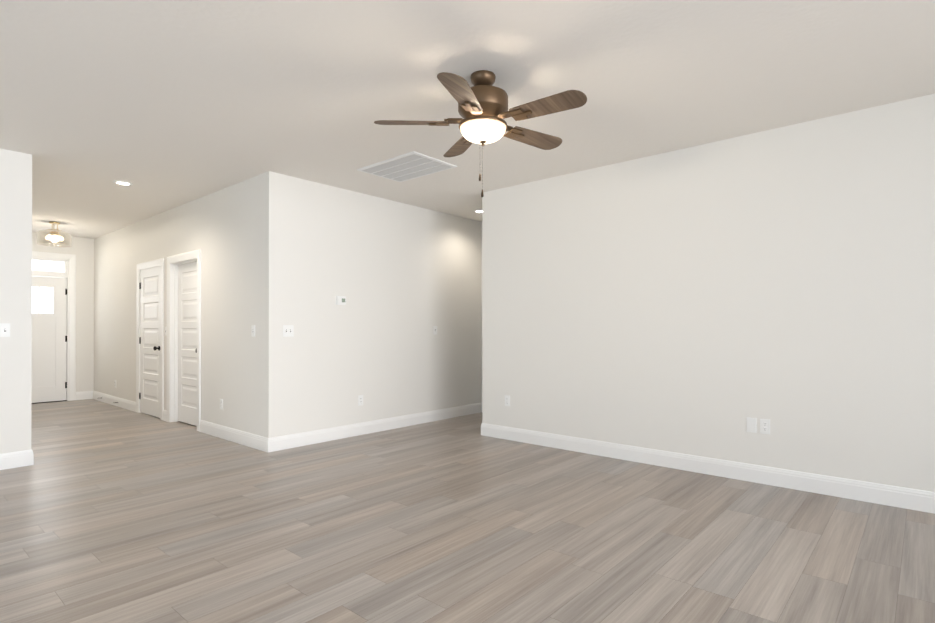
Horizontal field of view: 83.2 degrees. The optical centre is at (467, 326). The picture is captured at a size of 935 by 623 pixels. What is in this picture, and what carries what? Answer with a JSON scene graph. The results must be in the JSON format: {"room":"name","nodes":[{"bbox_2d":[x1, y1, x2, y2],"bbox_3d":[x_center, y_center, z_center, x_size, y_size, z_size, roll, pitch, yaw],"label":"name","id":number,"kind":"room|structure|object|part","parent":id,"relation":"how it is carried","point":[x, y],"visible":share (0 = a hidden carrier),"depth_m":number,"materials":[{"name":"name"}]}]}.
{"room":"empty living room","nodes":[
{"label":"empty living room","id":0,"kind":"room"},
{"bbox_2d":[0,149,31,453],"bbox_3d":[-5.494,-0.153,2.849,0.120,2.740,4.880,0,0,41],"label":"wall","id":1,"kind":"structure","parent":0,"point":[15,288],"depth_m":4.57,"materials":[{"name":"white paint"}]},
{"bbox_2d":[0,323,9,336],"bbox_3d":[-3.958,0.034,4.507,0.017,0.115,0.070,0,0,41],"label":"light switch","id":2,"kind":"object","parent":1,"relation":"attached to","point":[4,329],"visible":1,"depth_m":4.51,"materials":[{"name":"white plastic"}]},
{"bbox_2d":[32,232,93,391],"bbox_3d":[-6.984,-0.130,8.460,0.120,2.740,1.860,0,0,41],"label":"wall","id":3,"kind":"structure","parent":0,"point":[82,249],"depth_m":8.92,"materials":[{"name":"white paint"}]},
{"bbox_2d":[32,276,66,402],"bbox_3d":[-6.957,0.213,8.426,0.097,2.030,0.943,0,0,41],"label":"front door","id":4,"kind":"structure","parent":3,"relation":"in","point":[49,339],"depth_m":8.60,"materials":[{"name":"white wood"}]},
{"bbox_2d":[31,251,75,403],"bbox_3d":[-6.991,0.019,8.438,0.138,2.442,1.149,0,0,41],"label":"door frame","id":5,"kind":"structure","parent":3,"relation":"attached to","point":[71,258],"depth_m":8.76,"materials":[{"name":"white wood"}]},
{"bbox_2d":[94,174,262,435],"bbox_3d":[-4.178,-0.135,7.168,5.810,2.740,0.120,0,0,41],"label":"wall","id":6,"kind":"structure","parent":0,"point":[222,229],"depth_m":5.99,"materials":[{"name":"white paint"}]},
{"bbox_2d":[136,258,163,419],"bbox_3d":[-4.374,0.171,7.245,1.014,2.129,0.018,0,0,41],"label":"door frame","id":7,"kind":"structure","parent":6,"relation":"attached to","point":[150,264],"depth_m":7.26,"materials":[{"name":"white wood"}]},
{"bbox_2d":[139,266,160,417],"bbox_3d":[-4.386,0.213,7.248,0.832,2.020,0.105,0,0,41],"label":"door","id":8,"kind":"structure","parent":6,"relation":"in","point":[150,329],"depth_m":7.26,"materials":[{"name":"white wood"}]},
{"bbox_2d":[163,410,166,420],"bbox_3d":[-3.939,1.165,6.865,0.136,0.137,0.014,0,0,41],"label":"baseboard","id":9,"kind":"structure","parent":6,"relation":"attached to","point":[164,414],"depth_m":6.86,"materials":[{"name":"white wood"}]},
{"bbox_2d":[166,249,200,431],"bbox_3d":[-3.468,0.168,6.535,1.014,2.129,0.139,0,0,41],"label":"door frame","id":10,"kind":"structure","parent":6,"relation":"attached to","point":[184,256],"depth_m":6.77,"materials":[{"name":"white wood"}]},
{"bbox_2d":[178,262,196,425],"bbox_3d":[-3.465,0.210,6.555,0.832,2.020,0.117,0,0,41],"label":"door","id":11,"kind":"structure","parent":6,"relation":"in","point":[187,342],"depth_m":6.62,"materials":[{"name":"white wood"}]},
{"bbox_2d":[220,399,222,409],"bbox_3d":[-2.712,0.859,5.801,0.070,0.115,0.008,0,0,41],"label":"outlet","id":12,"kind":"object","parent":6,"relation":"attached to","point":[221,403],"visible":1,"depth_m":5.79,"materials":[{"name":"white plastic"}]},
{"bbox_2d":[251,325,254,336],"bbox_3d":[-2.173,0.047,5.328,0.070,0.115,0.017,0,0,41],"label":"light switch","id":13,"kind":"object","parent":6,"relation":"attached to","point":[252,330],"visible":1,"depth_m":5.33,"materials":[{"name":"white plastic"}]},
{"bbox_2d":[262,171,480,437],"bbox_3d":[-0.875,-0.138,6.444,0.120,2.740,3.370,0,0,41],"label":"wall","id":14,"kind":"structure","parent":0,"point":[403,278],"depth_m":5.98,"materials":[{"name":"white paint"}]},
{"bbox_2d":[283,325,293,336],"bbox_3d":[-1.794,0.047,5.285,0.017,0.115,0.116,0,0,41],"label":"double light switch","id":15,"kind":"object","parent":14,"relation":"attached to","point":[288,330],"visible":1,"depth_m":5.29,"materials":[{"name":"white plastic"}]},
{"bbox_2d":[336,296,345,304],"bbox_3d":[-1.380,-0.281,5.755,0.025,0.096,0.124,0,0,41],"label":"thermostat","id":16,"kind":"object","parent":14,"relation":"attached to","point":[340,300],"visible":0.98,"depth_m":5.74,"materials":[{"name":"white plastic"}]},
{"bbox_2d":[358,395,362,405],"bbox_3d":[-1.207,0.840,5.962,0.008,0.115,0.070,0,0,41],"label":"electrical outlet","id":17,"kind":"object","parent":14,"relation":"attached to","point":[360,400],"visible":1,"depth_m":5.96,"materials":[{"name":"white plastic"}]},
{"bbox_2d":[266,403,481,452],"bbox_3d":[-0.876,1.163,6.335,0.014,0.137,3.240,0,0,41],"label":"baseboard","id":18,"kind":"structure","parent":14,"relation":"attached to","point":[278,443],"depth_m":5.98,"materials":[{"name":"white wood"}]},
{"bbox_2d":[433,326,436,334],"bbox_3d":[-0.415,0.054,6.867,0.017,0.115,0.070,0,0,41],"label":"light switch","id":19,"kind":"object","parent":14,"relation":"attached to","point":[434,330],"visible":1,"depth_m":6.86,"materials":[{"name":"white plastic"}]},
{"bbox_2d":[0,399,934,622],"bbox_3d":[-1.659,1.257,2.731,15.670,0.080,9.990,0,0,41],"label":"floor","id":20,"kind":"structure","parent":0,"point":[109,513],"depth_m":3.05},
{"bbox_2d":[0,0,934,238],"bbox_3d":[-1.659,-1.573,2.743,15.670,0.100,9.990,0,0,41],"label":"ceiling","id":21,"kind":"structure","parent":0,"point":[163,105],"depth_m":3.29,"materials":[{"name":"white paint"}]},
{"bbox_2d":[37,222,71,246],"bbox_3d":[-5.985,-1.340,7.633,0.400,0.327,0.400,0,0,41],"label":"pendant light","id":22,"kind":"object","parent":21,"relation":"hanging from","point":[52,237],"visible":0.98,"depth_m":7.52,"materials":[{"name":"white glass"}]},
{"bbox_3d":[-5.985,-1.279,7.633,0.400,0.205,0.400,0,0,41],"label":"lamp shade","id":23,"kind":"part","parent":22,"relation":"part of","materials":[{"name":"white glass"}]},
{"bbox_2d":[113,181,132,185],"bbox_3d":[-3.631,-1.507,5.556,0.178,0.009,0.178,0,0,41],"label":"recessed light","id":24,"kind":"object","parent":21,"relation":"in","point":[125,183],"visible":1,"depth_m":5.55,"materials":[{"name":"white"}]},
{"bbox_2d":[357,151,456,181],"bbox_3d":[-0.583,-1.508,5.034,0.800,0.013,0.560,0,0,41],"label":"ceiling vent","id":25,"kind":"object","parent":21,"relation":"in","point":[408,166],"visible":1,"depth_m":5.00,"materials":[{"name":"white metal"}]},
{"bbox_2d":[374,70,586,196],"bbox_3d":[0.135,-1.160,3.192,1.241,0.722,1.259,0,0,41],"label":"fan","id":26,"kind":"object","parent":21,"relation":"hanging from","point":[483,111],"visible":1,"depth_m":3.09,"materials":[{"name":"brown wood"}]},
{"bbox_3d":[0.095,-1.307,3.203,0.304,0.429,0.304,0,0,41],"label":"motor","id":27,"kind":"part","parent":26,"relation":"part of","materials":[{"name":"brown metal"}]},
{"bbox_3d":[0.095,-1.169,3.202,0.280,0.092,0.280,0,0,41],"label":"lamp shade","id":28,"kind":"part","parent":26,"relation":"part of","materials":[{"name":"white glass"}]},
{"bbox_2d":[481,222,481,402],"bbox_3d":[3.819,-0.146,4.508,9.500,2.740,0.120,0,0,41],"label":"wall","id":29,"kind":"structure","parent":0,"point":[481,312],"depth_m":7.58,"materials":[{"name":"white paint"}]},
{"bbox_2d":[482,94,934,491],"bbox_3d":[3.393,-0.151,3.221,8.450,2.740,0.120,0,0,41],"label":"wall","id":30,"kind":"structure","parent":0,"point":[705,300],"depth_m":4.21,"materials":[{"name":"white paint"}]},
{"bbox_2d":[0,391,934,513],"bbox_3d":[-1.659,1.148,2.731,15.430,0.137,9.750,0,0,41],"label":"baseboard","id":31,"kind":"structure","parent":30,"relation":"attached to","point":[902,497],"depth_m":4.48,"materials":[{"name":"white wood"}]},
{"bbox_2d":[505,395,509,405],"bbox_3d":[0.430,0.809,5.715,0.070,0.115,0.008,0,0,41],"label":"electrical outlet","id":32,"kind":"object","parent":30,"relation":"attached to","point":[507,400],"visible":1,"depth_m":5.71,"materials":[{"name":"white plastic"}]},
{"bbox_2d":[747,417,769,433],"bbox_3d":[2.269,0.777,4.112,0.164,0.115,0.008,0,0,41],"label":"electrical outlets","id":33,"kind":"object","parent":30,"relation":"attached to","point":[764,425],"visible":1,"depth_m":4.10,"materials":[{"name":"white plastic"}]}
]}

